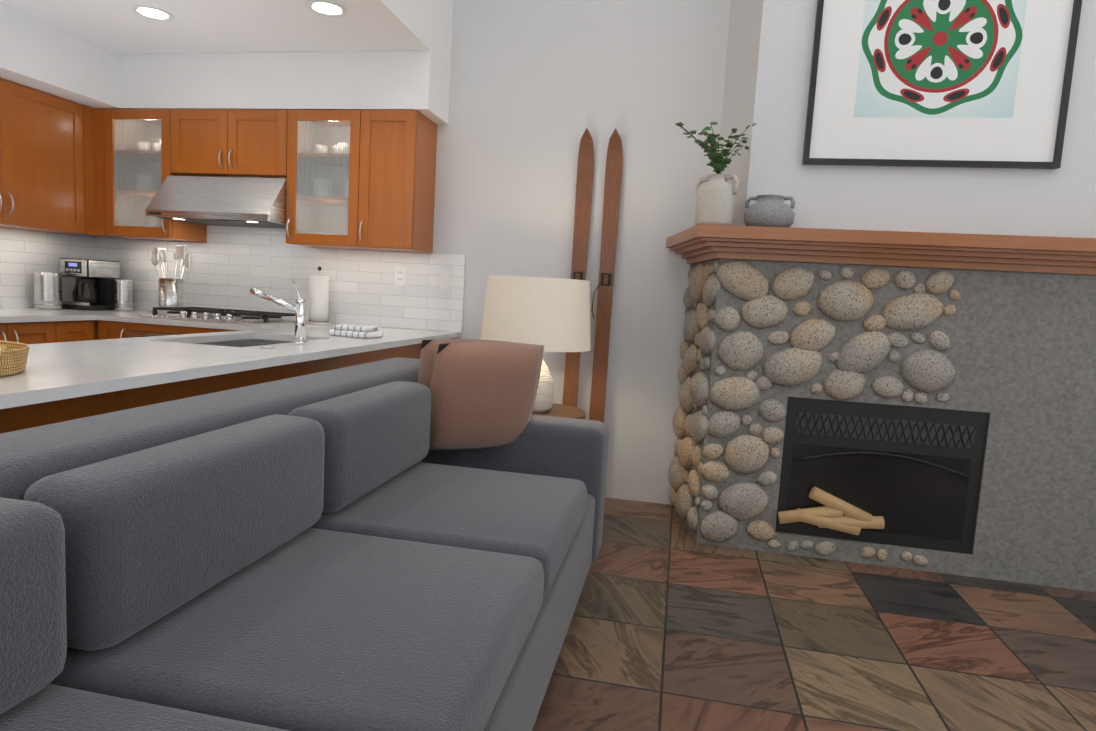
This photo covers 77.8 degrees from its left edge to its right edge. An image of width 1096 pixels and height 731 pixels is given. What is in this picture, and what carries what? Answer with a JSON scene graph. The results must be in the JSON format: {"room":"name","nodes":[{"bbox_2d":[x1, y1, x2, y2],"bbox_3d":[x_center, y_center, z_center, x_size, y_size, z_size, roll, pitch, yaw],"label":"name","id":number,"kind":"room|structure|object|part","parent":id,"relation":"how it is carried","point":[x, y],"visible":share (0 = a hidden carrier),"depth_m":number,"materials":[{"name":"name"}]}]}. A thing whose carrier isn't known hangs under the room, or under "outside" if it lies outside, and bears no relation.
{"room":"living room","nodes":[
{"label":"living room","id":0,"kind":"room"},
{"bbox_2d":[1,227,94,237],"bbox_3d":[-3.692,-1.459,1.121,0.100,4.600,6.820,4,6,11],"label":"wall","id":1,"kind":"structure","parent":0,"point":[87,235],"depth_m":4.42,"materials":[{"name":"white paint"}]},
{"bbox_2d":[0,0,452,69],"bbox_3d":[-2.365,-2.579,0.801,2.450,2.158,6.720,4,6,11],"label":"ceiling","id":2,"kind":"structure","parent":0,"point":[202,26],"depth_m":3.48,"materials":[{"name":"white paint"}]},
{"bbox_2d":[132,5,173,20],"bbox_3d":[-1.941,-1.731,3.336,0.176,0.006,0.176,4,6,11],"label":"recessed light","id":3,"kind":"object","parent":2,"relation":"in","point":[154,13],"visible":1,"depth_m":3.33,"materials":[{"name":"white plastic"}]},
{"bbox_2d":[0,2,450,124],"bbox_3d":[-2.179,-1.473,2.198,2.448,0.307,4.118,4,6,11],"label":"soffit","id":4,"kind":"object","parent":2,"relation":"attached to","point":[41,55],"depth_m":3.79,"materials":[{"name":"white paint"}]},
{"bbox_2d":[307,0,346,16],"bbox_3d":[-1.028,-1.661,3.159,0.176,0.006,0.176,4,6,11],"label":"recessed light","id":5,"kind":"object","parent":2,"relation":"in","point":[327,8],"visible":1,"depth_m":3.15,"materials":[{"name":"white plastic"}]},
{"bbox_2d":[95,0,730,504],"bbox_3d":[0.325,-1.520,3.853,6.920,4.600,0.100,4,6,11],"label":"wall","id":6,"kind":"structure","parent":0,"point":[539,88],"depth_m":3.88,"materials":[{"name":"white paint"}]},
{"bbox_2d":[675,122,755,225],"bbox_3d":[0.759,-0.882,3.164,0.364,0.473,0.348,4,6,11],"label":"vase","id":7,"kind":"object","parent":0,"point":[716,193],"visible":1,"depth_m":3.08,"materials":[{"name":"ceramic"}]},
{"bbox_2d":[744,195,794,227],"bbox_3d":[1.010,-0.698,3.101,0.223,0.148,0.223,4,6,11],"label":"pot","id":8,"kind":"object","parent":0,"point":[769,211],"visible":0.9,"depth_m":3.03,"materials":[{"name":"ceramic"}]},
{"bbox_2d":[532,497,1095,730],"bbox_3d":[-0.475,1.125,0.769,6.920,0.100,6.920,4,6,11],"label":"floor","id":9,"kind":"structure","parent":0,"point":[674,626],"depth_m":2.39,"materials":[{"name":"tile"}]},
{"bbox_2d":[0,78,465,433],"bbox_3d":[-2.179,-0.256,2.312,2.588,2.130,4.118,4,6,11],"label":"kitchen cabinetry","id":10,"kind":"object","parent":9,"relation":"on","point":[266,209],"visible":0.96,"depth_m":3.88,"materials":[{"name":"brown wood"}]},
{"bbox_2d":[0,341,29,376],"bbox_3d":[-1.410,-0.014,1.557,0.350,0.062,0.365,4,6,11],"label":"basket","id":11,"kind":"object","parent":10,"relation":"on","point":[13,357],"visible":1,"depth_m":1.59,"materials":[{"name":"beige wicker"}]},
{"bbox_2d":[33,272,61,309],"bbox_3d":[-3.019,-0.451,4.097,0.143,0.220,0.143,4,6,11],"label":"canister","id":12,"kind":"object","parent":10,"relation":"on","point":[47,290],"visible":1,"depth_m":4.04,"materials":[{"name":"silver metal"}]},
{"bbox_2d":[59,258,119,310],"bbox_3d":[-2.892,-0.512,4.284,0.210,0.315,0.263,4,6,11],"label":"coffee maker","id":13,"kind":"object","parent":10,"relation":"on","point":[93,289],"visible":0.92,"depth_m":4.21,"materials":[{"name":"black plastic"}]},
{"bbox_2d":[114,279,132,310],"bbox_3d":[-2.712,-0.449,4.338,0.102,0.200,0.102,4,6,11],"label":"canister","id":14,"kind":"object","parent":10,"relation":"on","point":[123,294],"visible":0.96,"depth_m":4.30,"materials":[{"name":"silver metal"}]},
{"bbox_3d":[-2.429,-1.163,4.201,0.455,0.750,0.360,4,6,11],"label":"cab glass","id":15,"kind":"part","parent":10,"relation":"part of","materials":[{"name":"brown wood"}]},
{"bbox_2d":[151,244,189,313],"bbox_3d":[-2.365,-0.547,4.276,0.220,0.445,0.154,4,6,11],"label":"utensil crock","id":16,"kind":"object","parent":10,"relation":"on","point":[170,292],"visible":0.83,"depth_m":4.23,"materials":[{"name":"silver metal"}]},
{"bbox_2d":[0,307,459,433],"bbox_3d":[-2.197,-0.093,2.331,2.567,0.029,4.117,4,6,11],"label":"countertop","id":17,"kind":"structure","parent":10,"relation":"on","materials":[{"name":"white stone"}]},
{"bbox_2d":[145,174,316,229],"bbox_3d":[-1.865,-0.978,4.033,0.775,0.270,0.498,4,6,11],"label":"range hood","id":18,"kind":"object","parent":10,"relation":"attached to","point":[199,201],"depth_m":3.88,"materials":[{"name":"silver metal"}]},
{"bbox_2d":[260,345,274,348],"bbox_3d":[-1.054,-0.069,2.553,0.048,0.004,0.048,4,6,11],"label":"sink","id":19,"kind":"object","parent":10,"relation":"in","point":[262,347],"depth_m":2.54,"materials":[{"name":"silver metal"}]},
{"bbox_2d":[306,266,330,324],"bbox_3d":[-1.388,-0.426,4.115,0.150,0.349,0.150,4,6,11],"label":"paper towel holder","id":20,"kind":"object","parent":10,"relation":"on","point":[318,297],"visible":1,"depth_m":4.07,"materials":[{"name":"white paper"}]},
{"bbox_3d":[-1.246,-1.072,3.972,0.447,0.750,0.360,4,6,11],"label":"cab glass","id":21,"kind":"part","parent":10,"relation":"part of","materials":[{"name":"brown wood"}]},
{"bbox_2d":[329,324,382,337],"bbox_3d":[-0.942,-0.170,3.333,0.220,0.054,0.150,6,7,23],"label":"dish towels","id":22,"kind":"object","parent":10,"relation":"on","point":[356,331],"visible":1,"depth_m":3.28,"materials":[{"name":"white fabric"}]},
{"bbox_2d":[0,339,608,730],"bbox_3d":[-0.500,0.484,1.651,1.000,0.986,2.750,4,6,11],"label":"sofa","id":23,"kind":"object","parent":9,"relation":"on","point":[401,544],"visible":1,"depth_m":1.32,"materials":[{"name":"fabric"}]},
{"bbox_2d":[423,341,544,451],"bbox_3d":[-0.245,0.124,2.616,0.405,0.442,0.382,4,6,11],"label":"pillow","id":24,"kind":"object","parent":23,"relation":"on","point":[483,393],"depth_m":2.56,"materials":[{"name":"fabric"}]},
{"bbox_2d":[532,403,585,419],"bbox_3d":[-0.097,0.518,3.402,0.540,0.601,0.540,4,6,11],"label":"side table","id":25,"kind":"object","parent":9,"relation":"on","point":[561,410],"visible":0.15,"depth_m":3.34,"materials":[{"name":"brown wood"}]},
{"bbox_2d":[480,275,589,412],"bbox_3d":[-0.062,-0.103,3.337,0.544,0.648,0.544,4,6,11],"label":"table lamp","id":26,"kind":"object","parent":25,"relation":"on","point":[551,314],"visible":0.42,"depth_m":3.10,"materials":[{"name":"beige fabric"}]},
{"bbox_2d":[562,128,593,407],"bbox_3d":[0.147,-0.274,3.878,0.116,2.100,0.102,4,6,11],"label":"ski","id":27,"kind":"object","parent":9,"relation":"on","point":[584,183],"visible":0.44,"depth_m":3.85,"materials":[{"name":"brown wood"}]},
{"bbox_2d":[589,128,622,422],"bbox_3d":[0.303,-0.262,3.848,0.116,2.100,0.102,4,6,11],"label":"ski","id":28,"kind":"object","parent":9,"relation":"on","point":[613,182],"visible":0.77,"depth_m":3.83,"materials":[{"name":"brown wood"}]},
{"bbox_2d":[666,0,1095,591],"bbox_3d":[2.087,-1.341,3.100,2.958,4.598,0.758,4,6,11],"label":"fireplace","id":29,"kind":"object","parent":9,"relation":"on","point":[890,366],"depth_m":3.10,"materials":[{"name":"grey stone"}]},
{"bbox_2d":[666,224,1095,291],"bbox_3d":[2.036,-0.502,3.178,2.956,0.139,0.735,4,6,11],"label":"mantel shelf","id":30,"kind":"object","parent":29,"relation":"attached to","point":[956,253],"depth_m":2.97,"materials":[{"name":"brown wood"}]},
{"bbox_2d":[802,0,1081,168],"bbox_3d":[1.733,-1.433,2.998,1.060,1.078,0.030,4,6,11],"label":"framed print","id":31,"kind":"object","parent":29,"relation":"attached to","point":[955,83],"visible":0.98,"depth_m":3.01,"materials":[{"name":"black"}]}
]}

